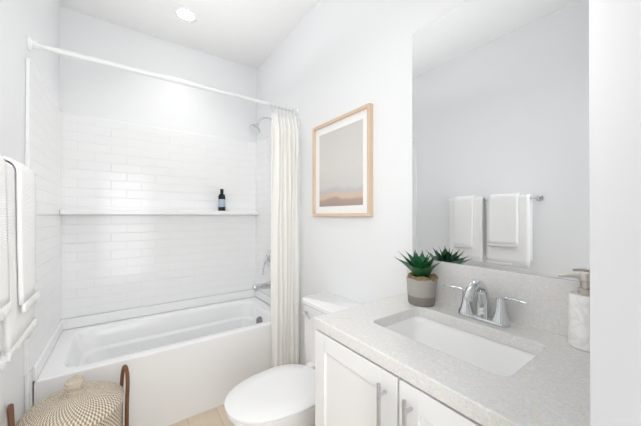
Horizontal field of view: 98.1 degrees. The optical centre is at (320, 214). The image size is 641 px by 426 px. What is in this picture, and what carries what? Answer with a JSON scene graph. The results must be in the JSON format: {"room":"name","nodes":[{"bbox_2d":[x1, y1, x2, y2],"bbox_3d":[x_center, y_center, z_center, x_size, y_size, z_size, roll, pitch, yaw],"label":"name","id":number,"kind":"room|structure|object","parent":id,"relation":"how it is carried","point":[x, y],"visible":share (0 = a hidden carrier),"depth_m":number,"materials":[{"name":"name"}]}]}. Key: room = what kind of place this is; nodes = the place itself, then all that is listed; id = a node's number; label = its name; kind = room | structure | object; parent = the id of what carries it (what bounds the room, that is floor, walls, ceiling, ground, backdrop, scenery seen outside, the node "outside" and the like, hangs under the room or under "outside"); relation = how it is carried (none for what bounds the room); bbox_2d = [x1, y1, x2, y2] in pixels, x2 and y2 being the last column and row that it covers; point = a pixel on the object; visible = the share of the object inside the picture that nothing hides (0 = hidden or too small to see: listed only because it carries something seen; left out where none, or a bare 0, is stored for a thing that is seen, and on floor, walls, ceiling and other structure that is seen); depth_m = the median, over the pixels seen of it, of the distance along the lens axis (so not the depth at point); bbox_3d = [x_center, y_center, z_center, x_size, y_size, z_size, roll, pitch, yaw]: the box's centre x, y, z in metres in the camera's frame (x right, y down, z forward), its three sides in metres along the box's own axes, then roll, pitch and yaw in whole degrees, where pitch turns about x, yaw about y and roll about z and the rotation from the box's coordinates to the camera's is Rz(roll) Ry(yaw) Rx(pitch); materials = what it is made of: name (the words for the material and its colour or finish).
{"room":"bathroom","nodes":[
{"label":"bathroom","id":0,"kind":"room"},
{"bbox_2d":[0,0,59,425],"bbox_3d":[-1.169,-0.108,0.901,0.100,2.850,2.904,0,0,-35],"label":"wall","id":1,"kind":"structure","parent":0,"point":[34,20],"depth_m":1.24,"materials":[{"name":"white paint"}]},
{"bbox_2d":[0,154,39,372],"bbox_3d":[-0.909,0.120,0.742,0.138,0.594,0.756,0,0,-35],"label":"towel","id":2,"kind":"object","parent":1,"relation":"attached to","point":[19,296],"visible":1,"depth_m":0.85,"materials":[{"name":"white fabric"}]},
{"bbox_2d":[24,58,62,413],"bbox_3d":[-1.641,0.285,1.674,0.027,2.070,0.865,0,0,-35],"label":"wall tile","id":3,"kind":"structure","parent":1,"relation":"attached to","point":[43,119],"depth_m":1.57,"materials":[{"name":"white tile"}]},
{"bbox_2d":[27,36,297,114],"bbox_3d":[-0.816,-0.840,1.809,1.523,0.066,0.066,0,0,-35],"label":"rail","id":4,"kind":"object","parent":1,"relation":"attached to","point":[33,44],"visible":1,"depth_m":1.62,"materials":[{"name":"white metal"}]},
{"bbox_2d":[270,102,298,367],"bbox_3d":[-0.274,0.166,2.138,0.225,2.042,0.127,0,0,-35],"label":"shower curtain","id":5,"kind":"object","parent":4,"relation":"hanging from","point":[284,259],"visible":0.96,"depth_m":2.10,"materials":[{"name":"fabric"}]},
{"bbox_2d":[59,6,256,329],"bbox_3d":[-1.320,-0.102,2.514,1.724,2.850,0.100,0,0,-35],"label":"wall","id":6,"kind":"structure","parent":0,"point":[90,89],"depth_m":2.36,"materials":[{"name":"white paint"}]},
{"bbox_2d":[61,112,255,329],"bbox_3d":[-1.283,0.048,2.462,1.524,1.591,0.027,0,0,-35],"label":"wall tile","id":7,"kind":"structure","parent":6,"relation":"attached to","point":[117,267],"depth_m":2.35,"materials":[{"name":"white tile"}]},
{"bbox_2d":[60,209,258,214],"bbox_3d":[-1.255,-0.017,2.423,1.490,0.036,0.092,0,0,-35],"label":"shelf ledge","id":8,"kind":"object","parent":7,"relation":"attached to","point":[117,212],"visible":1,"depth_m":2.27,"materials":[{"name":"white tile"}]},
{"bbox_2d":[218,189,224,210],"bbox_3d":[-0.939,-0.139,2.644,0.065,0.208,0.065,0,0,-35],"label":"shampoo bottle","id":9,"kind":"object","parent":8,"relation":"on","point":[221,201],"visible":0.96,"depth_m":2.62,"materials":[{"name":"black plastic"}]},
{"bbox_2d":[58,0,319,68],"bbox_3d":[-0.151,-1.558,0.876,1.724,0.050,4.134,0,0,-35],"label":"ceiling","id":10,"kind":"structure","parent":0,"point":[254,34],"depth_m":2.20,"materials":[{"name":"white paint"}]},
{"bbox_2d":[173,6,197,22],"bbox_3d":[-1.027,-1.526,2.121,0.170,0.004,0.170,0,0,-35],"label":"recessed light","id":11,"kind":"object","parent":10,"relation":"in","point":[185,14],"visible":1,"depth_m":2.12,"materials":[{"name":"white paint"}]},
{"bbox_2d":[168,404,232,425],"bbox_3d":[-0.151,1.342,0.866,1.724,0.050,4.134,0,0,-35],"label":"floor","id":12,"kind":"structure","parent":0,"point":[216,416],"depth_m":1.79,"materials":[{"name":"brown ceramic tile"}]},
{"bbox_2d":[8,364,129,425],"bbox_3d":[-1.111,1.025,1.255,0.410,0.586,0.368,0,0,-35],"label":"hamper","id":13,"kind":"object","parent":12,"relation":"on","point":[77,400],"visible":1,"depth_m":1.22,"materials":[{"name":"beige wicker"}]},
{"bbox_2d":[34,297,271,425],"bbox_3d":[-1.057,1.083,2.141,1.491,0.478,0.772,0,0,-35],"label":"bathtub","id":14,"kind":"object","parent":12,"relation":"on","point":[182,364],"visible":0.81,"depth_m":1.91,"materials":[{"name":"white ceramic"}]},
{"bbox_2d":[224,292,362,425],"bbox_3d":[-0.124,0.920,1.493,0.757,0.799,0.446,0,0,-35],"label":"toilet","id":15,"kind":"object","parent":12,"relation":"on","point":[282,395],"visible":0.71,"depth_m":1.40,"materials":[{"name":"white ceramic"}]},
{"bbox_2d":[314,257,589,425],"bbox_3d":[0.416,0.761,0.869,0.598,1.113,0.775,0,0,-35],"label":"bathroom vanity","id":16,"kind":"object","parent":12,"relation":"on","point":[399,360],"visible":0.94,"depth_m":0.85,"materials":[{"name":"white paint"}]},
{"bbox_2d":[395,250,441,306],"bbox_3d":[0.397,0.265,1.182,0.193,0.229,0.210,0,0,-35],"label":"potted plant","id":17,"kind":"object","parent":16,"relation":"on","point":[421,283],"visible":1,"depth_m":1.15,"materials":[{"name":"grey"}]},
{"bbox_2d":[442,279,527,327],"bbox_3d":[0.550,0.303,0.979,0.148,0.151,0.288,0,0,-35],"label":"faucet","id":18,"kind":"object","parent":16,"relation":"on","point":[499,318],"visible":1,"depth_m":0.97,"materials":[{"name":"silver metal"}]},
{"bbox_2d":[558,272,589,351],"bbox_3d":[0.751,0.273,0.801,0.078,0.210,0.098,0,0,-35],"label":"soap dispenser","id":19,"kind":"object","parent":16,"relation":"on","point":[579,318],"visible":0.67,"depth_m":0.78,"materials":[{"name":"stone"}]},
{"bbox_2d":[257,0,466,365],"bbox_3d":[0.155,-0.104,1.843,0.100,2.850,2.904,0,0,-35],"label":"wall","id":20,"kind":"structure","parent":0,"point":[325,61],"depth_m":1.67,"materials":[{"name":"white paint"}]},
{"bbox_2d":[249,117,270,133],"bbox_3d":[-0.541,-0.829,2.541,0.226,0.187,0.109,0,0,-35],"label":"shower head","id":21,"kind":"object","parent":20,"relation":"attached to","point":[254,128],"visible":0.92,"depth_m":2.51},
{"bbox_2d":[255,120,299,363],"bbox_3d":[-0.421,0.288,2.546,0.033,2.070,0.871,0,0,-35],"label":"wall tile","id":22,"kind":"structure","parent":20,"relation":"attached to","point":[263,196],"depth_m":2.71,"materials":[{"name":"white tile"}]},
{"bbox_2d":[252,281,270,291],"bbox_3d":[-0.536,0.659,2.549,0.172,0.071,0.068,0,0,-35],"label":"tub spout","id":23,"kind":"object","parent":22,"relation":"attached to","point":[257,287],"visible":0.85,"depth_m":2.52,"materials":[{"name":"silver metal"}]},
{"bbox_2d":[262,250,270,274],"bbox_3d":[-0.505,0.440,2.571,0.097,0.219,0.176,0,0,-35],"label":"shower valve","id":24,"kind":"object","parent":22,"relation":"attached to","point":[267,258],"visible":0.81,"depth_m":2.56,"materials":[{"name":"silver metal"}]},
{"bbox_2d":[313,103,372,215],"bbox_3d":[0.119,-0.305,1.780,0.031,0.631,0.567,0,0,-35],"label":"picture frame","id":25,"kind":"object","parent":20,"relation":"attached to","point":[343,165],"visible":1,"depth_m":1.73,"materials":[{"name":"beige wood"}]},
{"bbox_2d":[412,0,589,281],"bbox_3d":[0.657,-0.332,1.042,0.008,1.076,0.735,0,0,-35],"label":"mirror","id":26,"kind":"object","parent":20,"relation":"attached to","point":[500,134],"visible":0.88,"depth_m":1.02,"materials":[{"name":"clear glass"}]},
{"bbox_3d":[0.037,-1.146,0.054,0.800,0.780,0.120,0,0,-35],"label":"wall","id":27,"kind":"structure","parent":0,"visible":0},
{"bbox_2d":[589,0,640,425],"bbox_3d":[0.038,0.279,0.048,0.800,2.070,0.127,0,0,-35],"label":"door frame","id":28,"kind":"structure","parent":27,"relation":"attached to","point":[615,180],"depth_m":0.30,"materials":[{"name":"grey paint"}]}
]}

